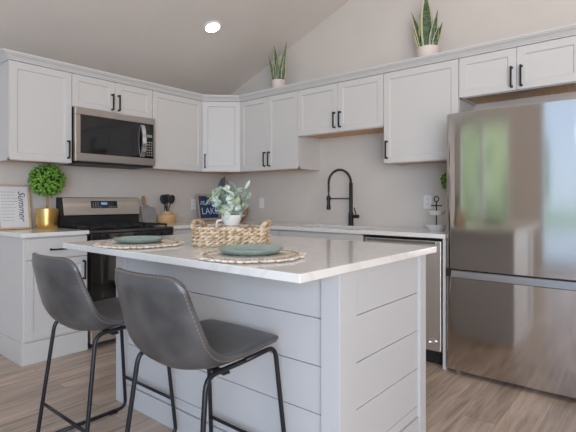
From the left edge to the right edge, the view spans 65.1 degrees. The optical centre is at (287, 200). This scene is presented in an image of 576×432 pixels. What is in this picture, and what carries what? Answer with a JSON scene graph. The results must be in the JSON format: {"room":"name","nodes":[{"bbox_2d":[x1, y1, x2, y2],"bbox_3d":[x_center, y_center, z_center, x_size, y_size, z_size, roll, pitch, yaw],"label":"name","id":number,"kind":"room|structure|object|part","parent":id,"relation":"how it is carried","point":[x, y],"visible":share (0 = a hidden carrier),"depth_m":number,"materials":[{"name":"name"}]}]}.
{"room":"kitchen","nodes":[
{"label":"kitchen","id":0,"kind":"room"},
{"bbox_2d":[0,48,224,227],"bbox_3d":[-2.835,-0.027,3.093,0.140,2.388,6.300,0,0,40],"label":"wall","id":1,"kind":"structure","parent":0,"point":[81,182],"depth_m":4.45,"materials":[{"name":"paint"}]},
{"bbox_2d":[0,60,71,165],"bbox_3d":[-2.045,-0.674,3.628,0.390,0.743,0.462,0,0,40],"label":"upper cabinet","id":2,"kind":"object","parent":1,"relation":"attached to","point":[36,101],"visible":0.99,"depth_m":3.49,"materials":[{"name":"white paint"}]},
{"bbox_3d":[-1.780,-0.414,3.668,0.034,0.150,0.016,0,0,40],"label":"handle","id":3,"kind":"part","parent":2,"relation":"part of","materials":[{"name":"black metal"}]},
{"bbox_2d":[0,23,575,101],"bbox_3d":[-0.143,-1.074,3.092,3.996,0.054,2.188,0,0,40],"label":"crown molding","id":4,"kind":"structure","parent":2,"relation":"attached to","point":[568,30],"depth_m":3.63,"materials":[{"name":"white paint"}]},
{"bbox_2d":[72,73,151,117],"bbox_3d":[-1.654,-0.908,4.099,0.390,0.276,0.759,0,0,40],"label":"upper cabinet","id":5,"kind":"object","parent":1,"relation":"attached to","point":[87,92],"visible":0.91,"depth_m":3.96,"materials":[{"name":"white paint"}]},
{"bbox_3d":[-1.658,-0.909,3.856,0.019,0.270,0.376,0,0,40],"label":"door","id":6,"kind":"part","parent":5,"relation":"part of","materials":[{"name":"white paint"}]},
{"bbox_2d":[63,106,154,168],"bbox_3d":[-1.633,-0.538,4.082,0.436,0.458,0.750,0,0,40],"label":"microwave","id":7,"kind":"object","parent":5,"relation":"attached to","point":[100,139],"visible":0.94,"depth_m":3.93,"materials":[{"name":"silver metal"}]},
{"bbox_3d":[-1.328,-0.546,4.142,0.044,0.292,0.038,0,0,40],"label":"handle","id":8,"kind":"part","parent":7,"relation":"part of","materials":[{"name":"silver metal"}]},
{"bbox_3d":[-1.307,-0.550,4.212,0.031,0.317,0.096,0,0,40],"label":"control panel","id":9,"kind":"part","parent":7,"relation":"part of","materials":[{"name":"black glass"}]},
{"bbox_3d":[-1.269,-0.550,4.255,0.034,0.317,0.018,0,0,40],"label":"frame","id":10,"kind":"part","parent":7,"relation":"part of","materials":[{"name":"silver metal"}]},
{"bbox_3d":[-1.536,-0.864,3.962,0.034,0.146,0.016,0,0,40],"label":"handle","id":11,"kind":"part","parent":5,"relation":"part of","materials":[{"name":"black metal"}]},
{"bbox_3d":[-1.498,-0.864,4.008,0.034,0.146,0.016,0,0,40],"label":"handle","id":12,"kind":"part","parent":5,"relation":"part of","materials":[{"name":"black metal"}]},
{"bbox_3d":[-1.416,-0.909,4.147,0.019,0.270,0.376,0,0,40],"label":"door","id":13,"kind":"part","parent":5,"relation":"part of","materials":[{"name":"white paint"}]},
{"bbox_2d":[132,91,201,172],"bbox_3d":[-1.230,-0.674,4.636,0.356,0.743,0.607,0,0,40],"label":"upper cabinet","id":14,"kind":"object","parent":1,"relation":"attached to","point":[178,120],"visible":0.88,"depth_m":4.52,"materials":[{"name":"white paint"}]},
{"bbox_3d":[-1.100,-0.676,4.528,0.019,0.738,0.603,0,0,40],"label":"door","id":15,"kind":"part","parent":14,"relation":"part of","materials":[{"name":"white paint"}]},
{"bbox_2d":[191,199,195,208],"bbox_3d":[-1.067,0.042,5.106,0.008,0.118,0.072,0,0,40],"label":"wall outlet","id":16,"kind":"object","parent":1,"relation":"attached to","point":[193,201],"visible":0.94,"depth_m":5.10,"materials":[{"name":"white plastic"}]},
{"bbox_2d":[194,101,248,173],"bbox_3d":[-0.730,-0.674,5.019,0.637,0.743,0.646,0,0,40],"label":"upper cabinet","id":17,"kind":"object","parent":1,"relation":"attached to","point":[220,120],"visible":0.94,"depth_m":4.78,"materials":[{"name":"white paint"}]},
{"bbox_3d":[-0.705,-0.676,4.778,0.394,0.738,0.019,0,0,-5],"label":"door","id":18,"kind":"part","parent":17,"relation":"part of","materials":[{"name":"white paint"}]},
{"bbox_2d":[0,0,348,94],"bbox_3d":[0.488,-2.208,0.334,8.780,2.084,6.580,0,0,40],"label":"ceiling","id":19,"kind":"structure","parent":0,"point":[162,42],"depth_m":4.08,"materials":[{"name":"paint"}]},
{"bbox_2d":[203,21,221,33],"bbox_3d":[-0.691,-1.584,4.129,0.164,0.069,0.176,0,0,40],"label":"ceiling light","id":20,"kind":"object","parent":19,"relation":"attached to","point":[210,27],"visible":1,"depth_m":4.12,"materials":[{"name":"white plastic"}]},
{"bbox_2d":[206,23,219,31],"bbox_3d":[-0.690,-1.583,4.128,0.123,0.051,0.131,0,0,40],"label":"diffuser","id":21,"kind":"object","parent":20,"relation":"attached to","point":[210,27],"depth_m":4.13,"materials":[{"name":"white plastic"}]},
{"bbox_2d":[0,338,575,431],"bbox_3d":[0.488,1.197,0.334,8.500,0.060,6.300,0,0,40],"label":"floor","id":22,"kind":"structure","parent":0,"point":[455,401],"depth_m":2.62,"materials":[{"name":"brown wood"}]},
{"bbox_2d":[0,234,87,366],"bbox_3d":[-1.946,0.716,3.534,0.664,0.903,0.473,0,0,40],"label":"base cabinet","id":23,"kind":"object","parent":22,"relation":"on","point":[25,324],"visible":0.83,"depth_m":3.29,"materials":[{"name":"white paint"}]},
{"bbox_3d":[-1.957,1.090,3.544,0.633,0.155,0.473,0,0,40],"label":"board","id":24,"kind":"part","parent":23,"relation":"part of","materials":[{"name":"white paint"}]},
{"bbox_2d":[0,228,88,237],"bbox_3d":[-1.952,0.248,3.540,0.646,0.030,0.485,0,0,40],"label":"countertop","id":25,"kind":"structure","parent":23,"relation":"on","point":[33,232],"depth_m":3.38,"materials":[{"name":"stone"}]},
{"bbox_2d":[0,184,31,229],"bbox_3d":[-2.212,0.053,3.641,0.078,0.360,0.242,0,0,40],"label":"framed sign","id":26,"kind":"object","parent":25,"relation":"on","point":[15,210],"visible":1,"depth_m":3.65,"materials":[{"name":"white paper"}]},
{"bbox_2d":[27,163,66,228],"bbox_3d":[-1.997,-0.039,3.735,0.293,0.544,0.293,0,0,40],"label":"topiary","id":27,"kind":"object","parent":25,"relation":"on","point":[46,179],"visible":1,"depth_m":3.67,"materials":[{"name":"green plant"}]},
{"bbox_2d":[35,208,58,228],"bbox_3d":[-1.995,0.151,3.737,0.170,0.165,0.170,0,0,40],"label":"pot","id":28,"kind":"object","parent":27,"relation":"attached to","point":[47,218],"depth_m":3.67,"materials":[{"name":"gold metal"}]},
{"bbox_3d":[-1.994,-0.001,3.738,0.022,0.160,0.020,0,0,-28],"label":"stem","id":29,"kind":"part","parent":27,"relation":"part of","materials":[{"name":"brown wood"}]},
{"bbox_3d":[-1.716,0.350,3.358,0.019,0.150,0.443,0,0,40],"label":"drawer","id":30,"kind":"part","parent":23,"relation":"part of","materials":[{"name":"white paint"}]},
{"bbox_3d":[-1.716,0.715,3.358,0.019,0.568,0.443,0,0,40],"label":"door","id":31,"kind":"part","parent":23,"relation":"part of","materials":[{"name":"white paint"}]},
{"bbox_3d":[-1.573,0.536,3.490,0.034,0.152,0.016,0,0,40],"label":"handle","id":32,"kind":"part","parent":23,"relation":"part of","materials":[{"name":"black metal"}]},
{"bbox_2d":[32,252,176,431],"bbox_3d":[-0.904,0.703,2.171,0.488,0.929,0.553,0,0,40],"label":"bar stool","id":33,"kind":"object","parent":22,"relation":"on","point":[64,294],"visible":0.8,"depth_m":1.95,"materials":[{"name":"grey leather"},{"name":"black metal"}]},
{"bbox_3d":[-1.115,0.865,2.253,0.052,0.598,0.256,0,0,40],"label":"leg","id":34,"kind":"part","parent":33,"relation":"part of","materials":[{"name":"black metal"}]},
{"bbox_3d":[-0.784,0.865,1.978,0.052,0.598,0.256,0,0,40],"label":"leg","id":35,"kind":"part","parent":33,"relation":"part of","materials":[{"name":"black metal"}]},
{"bbox_3d":[-0.964,0.861,2.436,0.052,0.606,0.221,0,0,40],"label":"leg","id":36,"kind":"part","parent":33,"relation":"part of","materials":[{"name":"black metal"}]},
{"bbox_3d":[-0.633,0.861,2.161,0.052,0.606,0.221,0,0,40],"label":"leg","id":37,"kind":"part","parent":33,"relation":"part of","materials":[{"name":"black metal"}]},
{"bbox_2d":[56,197,172,347],"bbox_3d":[-1.507,0.571,3.995,0.712,1.193,0.780,0,0,40],"label":"range","id":38,"kind":"object","parent":22,"relation":"on","point":[104,218],"visible":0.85,"depth_m":3.90,"materials":[{"name":"black metal"}]},
{"bbox_3d":[-1.712,0.055,4.189,0.041,0.154,0.734,0,0,40],"label":"console panel","id":39,"kind":"part","parent":38,"relation":"part of","materials":[{"name":"silver metal"}]},
{"bbox_2d":[88,252,115,343],"bbox_3d":[-1.283,0.739,3.798,0.116,0.767,0.756,0,0,40],"label":"oven","id":40,"kind":"object","parent":38,"relation":"in","point":[101,267],"depth_m":3.57,"materials":[{"name":"black glass"}]},
{"bbox_2d":[68,225,172,233],"bbox_3d":[-1.510,0.249,3.987,0.587,0.024,0.764,0,0,40],"label":"cooktop","id":41,"kind":"object","parent":38,"relation":"in","point":[127,229],"depth_m":3.81,"materials":[{"name":"black ceramic"}]},
{"bbox_3d":[-1.302,0.304,3.814,0.066,0.086,0.756,0,0,40],"label":"control panel","id":42,"kind":"part","parent":38,"relation":"part of","materials":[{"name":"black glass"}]},
{"bbox_2d":[173,228,191,234],"bbox_3d":[-1.103,0.716,4.549,0.664,0.903,0.568,0,0,40],"label":"base cabinet","id":43,"kind":"object","parent":22,"relation":"on","point":[186,230],"visible":0.02,"depth_m":4.22,"materials":[{"name":"white paint"}]},
{"bbox_2d":[115,267,285,431],"bbox_3d":[-0.343,0.703,1.704,0.488,0.929,0.553,0,0,40],"label":"bar stool","id":44,"kind":"object","parent":22,"relation":"on","point":[161,319],"visible":1,"depth_m":1.50,"materials":[{"name":"grey leather"},{"name":"black metal"}]},
{"bbox_3d":[-0.554,0.865,1.787,0.052,0.598,0.256,0,0,40],"label":"leg","id":45,"kind":"part","parent":44,"relation":"part of","materials":[{"name":"black metal"}]},
{"bbox_3d":[-0.402,0.861,1.969,0.052,0.606,0.221,0,0,40],"label":"leg","id":46,"kind":"part","parent":44,"relation":"part of","materials":[{"name":"black metal"}]},
{"bbox_3d":[-0.223,0.865,1.512,0.052,0.598,0.256,0,0,40],"label":"leg","id":47,"kind":"part","parent":44,"relation":"part of","materials":[{"name":"black metal"}]},
{"bbox_3d":[-0.071,0.861,1.694,0.052,0.606,0.221,0,0,40],"label":"leg","id":48,"kind":"part","parent":44,"relation":"part of","materials":[{"name":"black metal"}]},
{"bbox_2d":[252,228,279,235],"bbox_3d":[-0.436,0.716,4.763,1.415,0.903,0.664,0,0,40],"label":"base cabinet","id":49,"kind":"object","parent":22,"relation":"on","point":[273,232],"visible":0.02,"depth_m":4.12,"materials":[{"name":"white paint"}]},
{"bbox_3d":[-0.353,0.350,4.319,0.714,0.150,0.019,0,0,40],"label":"drawer","id":50,"kind":"part","parent":49,"relation":"part of","materials":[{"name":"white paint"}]},
{"bbox_2d":[156,220,446,238],"bbox_3d":[-0.026,0.248,4.067,2.937,0.030,1.211,0,0,40],"label":"countertop","id":51,"kind":"structure","parent":49,"relation":"on","point":[315,227],"depth_m":3.88,"materials":[{"name":"stone"}]},
{"bbox_2d":[140,196,156,222],"bbox_3d":[-1.423,0.093,4.575,0.084,0.280,0.160,0,0,40],"label":"cutting board","id":52,"kind":"object","parent":51,"relation":"on","point":[148,214],"visible":0.85,"depth_m":4.56,"materials":[{"name":"grey stone"}]},
{"bbox_2d":[157,211,175,222],"bbox_3d":[-1.251,0.172,4.657,0.192,0.122,0.192,0,0,40],"label":"utensil crock","id":53,"kind":"object","parent":51,"relation":"on","point":[165,216],"visible":0.94,"depth_m":4.59,"materials":[{"name":"brown wood"}]},
{"bbox_2d":[160,195,166,210],"bbox_3d":[-1.256,0.071,4.603,0.014,0.260,0.117,0,0,40],"label":"serving spoon","id":54,"kind":"object","parent":53,"relation":"in","point":[162,197],"visible":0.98,"depth_m":4.58,"materials":[{"name":"black plastic"}]},
{"bbox_2d":[166,194,169,210],"bbox_3d":[-1.244,0.068,4.665,0.009,0.265,0.057,0,0,40],"label":"spatula","id":55,"kind":"object","parent":53,"relation":"in","point":[168,195],"visible":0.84,"depth_m":4.67,"materials":[{"name":"black plastic"}]},
{"bbox_2d":[168,195,174,210],"bbox_3d":[-1.223,0.072,4.697,0.029,0.260,0.126,0,0,40],"label":"ladle","id":56,"kind":"object","parent":53,"relation":"in","point":[172,198],"visible":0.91,"depth_m":4.70,"materials":[{"name":"black plastic"}]},
{"bbox_2d":[196,194,220,220],"bbox_3d":[-0.911,0.082,5.163,0.077,0.303,0.308,0,0,40],"label":"sign","id":57,"kind":"object","parent":51,"relation":"on","point":[205,212],"visible":0.69,"depth_m":5.13,"materials":[{"name":"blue wood"}]},
{"bbox_2d":[218,176,227,218],"bbox_3d":[-0.732,-0.027,5.340,0.207,0.520,0.056,0,0,-9],"label":"model sailboat","id":58,"kind":"object","parent":51,"relation":"on","point":[222,181],"visible":0.19,"depth_m":5.33,"materials":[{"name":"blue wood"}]},
{"bbox_2d":[240,207,247,219],"bbox_3d":[-0.547,0.121,5.168,0.216,0.216,0.066,0,0,40],"label":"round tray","id":59,"kind":"object","parent":51,"relation":"on","point":[244,212],"visible":0.27,"depth_m":5.11,"materials":[{"name":"brown wood"}]},
{"bbox_2d":[326,169,359,225],"bbox_3d":[0.515,-0.033,4.223,0.308,0.533,0.077,0,0,15],"label":"faucet","id":60,"kind":"object","parent":51,"relation":"on","point":[351,216],"visible":1,"depth_m":4.21,"materials":[{"name":"black metal"}]},
{"bbox_3d":[0.474,-0.017,4.223,0.229,0.024,0.042,0,0,11],"label":"docking arm","id":61,"kind":"part","parent":60,"relation":"part of","materials":[{"name":"black metal"}]},
{"bbox_3d":[0.588,-0.029,4.215,0.035,0.275,0.035,0,0,40],"label":"post","id":62,"kind":"part","parent":60,"relation":"part of","materials":[{"name":"black metal"}]},
{"bbox_3d":[0.620,0.116,4.189,0.082,0.098,0.032,0,0,40],"label":"lever","id":63,"kind":"part","parent":60,"relation":"part of","materials":[{"name":"black metal"}]},
{"bbox_2d":[425,196,446,229],"bbox_3d":[1.170,0.099,3.557,0.176,0.268,0.120,0,0,40],"label":"tiered stand","id":64,"kind":"object","parent":51,"relation":"on","point":[436,226],"visible":0.96,"depth_m":3.53,"materials":[{"name":"white ceramic"}]},
{"bbox_2d":[440,170,446,224],"bbox_3d":[1.310,-0.012,3.592,0.196,0.491,0.189,0,0,40],"label":"topiary","id":65,"kind":"object","parent":51,"relation":"on","point":[443,178],"visible":0.2,"depth_m":3.59,"materials":[{"name":"green plant"}]},
{"bbox_2d":[116,255,425,431],"bbox_3d":[-0.160,0.716,2.445,1.555,0.902,0.780,0,0,40],"label":"kitchen island","id":66,"kind":"object","parent":22,"relation":"on","point":[350,347],"visible":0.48,"depth_m":1.94,"materials":[{"name":"grey paint"}]},
{"bbox_3d":[-0.934,0.716,2.651,0.100,0.902,0.108,0,0,40],"label":"corner post","id":67,"kind":"part","parent":66,"relation":"part of","materials":[{"name":"grey paint"}]},
{"bbox_3d":[-0.393,1.111,2.153,1.369,0.112,0.026,0,0,40],"label":"board","id":68,"kind":"part","parent":66,"relation":"part of","materials":[{"name":"grey paint"}]},
{"bbox_3d":[-0.390,0.658,2.156,1.369,0.784,0.018,0,0,40],"label":"shiplap panel","id":69,"kind":"part","parent":66,"relation":"part of","materials":[{"name":"grey paint"}]},
{"bbox_2d":[63,234,435,283],"bbox_3d":[-0.245,0.249,2.391,1.668,0.031,1.122,0,0,40],"label":"island countertop","id":70,"kind":"structure","parent":66,"relation":"on","point":[324,258],"depth_m":1.95,"materials":[{"name":"stone"}]},
{"bbox_2d":[92,239,185,248],"bbox_3d":[-0.777,0.225,2.371,0.452,0.016,0.469,0,0,40],"label":"placemat","id":71,"kind":"object","parent":70,"relation":"on","point":[113,244],"visible":0.67,"depth_m":2.27,"materials":[{"name":"beige wicker"}]},
{"bbox_2d":[113,236,164,243],"bbox_3d":[-0.776,0.207,2.356,0.260,0.026,0.260,0,0,40],"label":"plate","id":72,"kind":"object","parent":71,"relation":"on","point":[125,239],"visible":1,"depth_m":2.31,"materials":[{"name":"green ceramic"}]},
{"bbox_2d":[190,219,270,246],"bbox_3d":[-0.292,0.165,2.345,0.402,0.134,0.265,0,0,8],"label":"woven basket","id":73,"kind":"object","parent":70,"relation":"on","point":[203,235],"visible":0.96,"depth_m":2.23,"materials":[{"name":"beige wicker"}]},
{"bbox_3d":[-0.474,0.123,2.368,0.036,0.049,0.221,0,0,7],"label":"handle","id":74,"kind":"part","parent":73,"relation":"part of","materials":[{"name":"beige wicker"}]},
{"bbox_2d":[215,215,241,242],"bbox_3d":[-0.300,0.150,2.349,0.136,0.150,0.120,0,0,40],"label":"vase","id":75,"kind":"object","parent":73,"relation":"in","point":[233,221],"visible":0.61,"depth_m":2.31,"materials":[{"name":"white ceramic"}]},
{"bbox_2d":[205,180,250,219],"bbox_3d":[-0.315,0.022,2.349,0.240,0.257,0.206,0,0,-1],"label":"bouquet","id":76,"kind":"object","parent":75,"relation":"in","point":[227,201],"visible":0.94,"depth_m":2.30,"materials":[{"name":"green plant"}]},
{"bbox_3d":[-0.312,0.047,2.350,0.187,0.207,0.151,0,0,7],"label":"stem","id":77,"kind":"part","parent":76,"relation":"part of","materials":[{"name":"green plant"}]},
{"bbox_3d":[-0.111,0.123,2.323,0.036,0.049,0.221,0,0,7],"label":"handle","id":78,"kind":"part","parent":73,"relation":"part of","materials":[{"name":"beige wicker"}]},
{"bbox_2d":[195,249,306,262],"bbox_3d":[-0.149,0.225,1.868,0.459,0.016,0.467,0,0,40],"label":"placemat","id":79,"kind":"object","parent":70,"relation":"on","point":[285,254],"visible":0.63,"depth_m":1.76,"materials":[{"name":"beige wicker"}]},
{"bbox_2d":[218,244,283,255],"bbox_3d":[-0.152,0.207,1.860,0.272,0.026,0.272,0,0,40],"label":"plate","id":80,"kind":"object","parent":79,"relation":"on","point":[242,249],"visible":1,"depth_m":1.91,"materials":[{"name":"green ceramic"}]},
{"bbox_3d":[0.194,0.716,1.720,0.085,0.902,0.118,0,0,40],"label":"corner post","id":81,"kind":"part","parent":66,"relation":"part of","materials":[{"name":"grey paint"}]},
{"bbox_3d":[0.438,0.658,1.980,0.018,0.784,0.591,0,0,40],"label":"shiplap panel","id":82,"kind":"part","parent":66,"relation":"part of","materials":[{"name":"grey paint"}]},
{"bbox_3d":[0.441,1.111,1.977,0.026,0.112,0.591,0,0,40],"label":"board","id":83,"kind":"part","parent":66,"relation":"part of","materials":[{"name":"grey paint"}]},
{"bbox_3d":[0.642,0.716,2.240,0.060,0.902,0.070,0,0,40],"label":"corner post","id":84,"kind":"part","parent":66,"relation":"part of","materials":[{"name":"grey paint"}]},
{"bbox_2d":[279,230,367,241],"bbox_3d":[0.443,0.716,4.033,0.868,0.903,0.664,0,0,40],"label":"base cabinet","id":85,"kind":"object","parent":22,"relation":"on","point":[289,233],"visible":0.06,"depth_m":3.77,"materials":[{"name":"white paint"}]},
{"bbox_2d":[365,235,442,364],"bbox_3d":[1.020,0.718,3.551,0.618,0.898,0.610,0,0,40],"label":"dishwasher","id":86,"kind":"object","parent":22,"relation":"on","point":[434,261],"visible":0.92,"depth_m":3.17,"materials":[{"name":"silver metal"}]},
{"bbox_3d":[0.821,0.297,3.325,0.550,0.016,0.008,0,0,40],"label":"handle","id":87,"kind":"part","parent":86,"relation":"part of","materials":[{"name":"silver metal"}]},
{"bbox_3d":[0.881,1.118,3.384,0.614,0.099,0.015,0,0,40],"label":"kick plate","id":88,"kind":"part","parent":86,"relation":"part of","materials":[{"name":"black plastic"}]},
{"bbox_2d":[443,238,447,369],"bbox_3d":[1.280,0.716,3.359,0.020,0.903,0.631,0,0,40],"label":"end panel","id":89,"kind":"object","parent":22,"relation":"on","point":[445,367],"visible":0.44,"depth_m":3.12,"materials":[{"name":"white paint"}]},
{"bbox_2d":[446,98,575,398],"bbox_3d":[1.597,0.286,3.041,0.854,1.762,0.658,0,0,40],"label":"refrigerator","id":90,"kind":"object","parent":22,"relation":"on","point":[511,268],"visible":1,"depth_m":2.78,"materials":[{"name":"silver metal"}]},
{"bbox_3d":[1.410,0.826,2.816,0.854,0.622,0.062,0,0,40],"label":"freezer drawer","id":91,"kind":"part","parent":90,"relation":"part of","materials":[{"name":"silver metal"}]},
{"bbox_3d":[1.410,-0.062,2.816,0.854,1.046,0.062,0,0,40],"label":"door","id":92,"kind":"part","parent":90,"relation":"part of","materials":[{"name":"silver metal"}]},
{"bbox_3d":[1.414,0.492,2.809,0.779,0.047,0.068,0,0,40],"label":"handle","id":93,"kind":"part","parent":90,"relation":"part of","materials":[{"name":"silver metal"}]},
{"bbox_2d":[225,0,575,228],"bbox_3d":[2.546,-0.982,2.811,8.500,4.297,0.140,0,0,40],"label":"wall","id":94,"kind":"structure","parent":0,"point":[361,34],"depth_m":4.18,"materials":[{"name":"paint"}]},
{"bbox_2d":[259,198,263,207],"bbox_3d":[-0.297,0.029,5.074,0.072,0.118,0.008,0,0,40],"label":"wall switch","id":95,"kind":"object","parent":94,"relation":"attached to","point":[261,200],"visible":1,"depth_m":5.07,"materials":[{"name":"white plastic"}]},
{"bbox_2d":[240,91,319,172],"bbox_3d":[-0.105,-0.674,4.666,0.781,0.743,0.390,0,0,40],"label":"upper cabinet","id":96,"kind":"object","parent":94,"relation":"attached to","point":[270,141],"visible":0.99,"depth_m":4.51,"materials":[{"name":"white paint"}]},
{"bbox_3d":[-0.353,-0.676,4.674,0.387,0.738,0.019,0,0,40],"label":"door","id":97,"kind":"part","parent":96,"relation":"part of","materials":[{"name":"white paint"}]},
{"bbox_3d":[-0.243,-0.414,4.549,0.016,0.150,0.034,0,0,40],"label":"handle","id":98,"kind":"part","parent":96,"relation":"part of","materials":[{"name":"black metal"}]},
{"bbox_2d":[268,41,286,87],"bbox_3d":[-0.110,-1.332,4.666,0.202,0.571,0.156,0,0,4],"label":"snake plant","id":99,"kind":"object","parent":96,"relation":"on","point":[277,71],"visible":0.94,"depth_m":4.63,"materials":[{"name":"green plant"}]},
{"bbox_3d":[-0.098,-1.142,4.668,0.150,0.190,0.150,0,0,40],"label":"pot","id":100,"kind":"part","parent":99,"relation":"part of","materials":[{"name":"white ceramic"}]},
{"bbox_3d":[-0.053,-0.676,4.425,0.387,0.738,0.019,0,0,40],"label":"door","id":101,"kind":"part","parent":96,"relation":"part of","materials":[{"name":"white paint"}]},
{"bbox_2d":[298,74,383,139],"bbox_3d":[0.542,-0.826,4.128,0.901,0.439,0.390,0,0,40],"label":"upper cabinet","id":102,"kind":"object","parent":94,"relation":"attached to","point":[356,106],"visible":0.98,"depth_m":3.98,"materials":[{"name":"white paint"}]},
{"bbox_3d":[0.272,-0.828,4.155,0.447,0.434,0.019,0,0,40],"label":"door","id":103,"kind":"part","parent":102,"relation":"part of","materials":[{"name":"white paint"}]},
{"bbox_3d":[0.405,-0.716,4.011,0.016,0.146,0.034,0,0,40],"label":"handle","id":104,"kind":"part","parent":102,"relation":"part of","materials":[{"name":"black metal"}]},
{"bbox_3d":[0.618,-0.828,3.868,0.447,0.434,0.019,0,0,40],"label":"door","id":105,"kind":"part","parent":102,"relation":"part of","materials":[{"name":"white paint"}]},
{"bbox_2d":[424,195,431,208],"bbox_3d":[1.189,0.013,3.840,0.072,0.118,0.008,0,0,40],"label":"wall outlet","id":106,"kind":"object","parent":94,"relation":"attached to","point":[427,198],"visible":1,"depth_m":3.84,"materials":[{"name":"white plastic"}]},
{"bbox_2d":[384,59,473,165],"bbox_3d":[1.125,-0.674,3.645,0.612,0.743,0.390,0,0,40],"label":"upper cabinet","id":107,"kind":"object","parent":94,"relation":"attached to","point":[418,101],"visible":0.92,"depth_m":3.52,"materials":[{"name":"white paint"}]},
{"bbox_3d":[0.800,-0.414,3.683,0.016,0.150,0.034,0,0,40],"label":"handle","id":108,"kind":"part","parent":107,"relation":"part of","materials":[{"name":"black metal"}]},
{"bbox_2d":[411,0,442,56],"bbox_3d":[1.118,-1.372,3.641,0.217,0.650,0.197,0,0,5],"label":"snake plant","id":109,"kind":"object","parent":107,"relation":"on","point":[427,34],"visible":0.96,"depth_m":3.64,"materials":[{"name":"green plant"}]},
{"bbox_3d":[1.133,-1.137,3.646,0.184,0.180,0.184,0,0,40],"label":"pot","id":110,"kind":"part","parent":109,"relation":"part of","materials":[{"name":"white ceramic"}]},
{"bbox_2d":[459,36,575,105],"bbox_3d":[1.661,-0.898,3.200,0.778,0.295,0.390,0,0,40],"label":"upper cabinet","id":111,"kind":"object","parent":94,"relation":"attached to","point":[547,67],"visible":1,"depth_m":3.09,"materials":[{"name":"white paint"}]},
{"bbox_3d":[1.414,-0.900,3.207,0.386,0.290,0.019,0,0,40],"label":"door","id":112,"kind":"part","parent":111,"relation":"part of","materials":[{"name":"white paint"}]},
{"bbox_3d":[1.523,-0.845,3.082,0.016,0.146,0.034,0,0,40],"label":"handle","id":113,"kind":"part","parent":111,"relation":"part of","materials":[{"name":"black metal"}]},
{"bbox_3d":[1.570,-0.845,3.043,0.016,0.146,0.034,0,0,40],"label":"handle","id":114,"kind":"part","parent":111,"relation":"part of","materials":[{"name":"black metal"}]},
{"bbox_3d":[1.713,-0.900,2.959,0.386,0.290,0.019,0,0,40],"label":"door","id":115,"kind":"part","parent":111,"relation":"part of","materials":[{"name":"white paint"}]}
]}

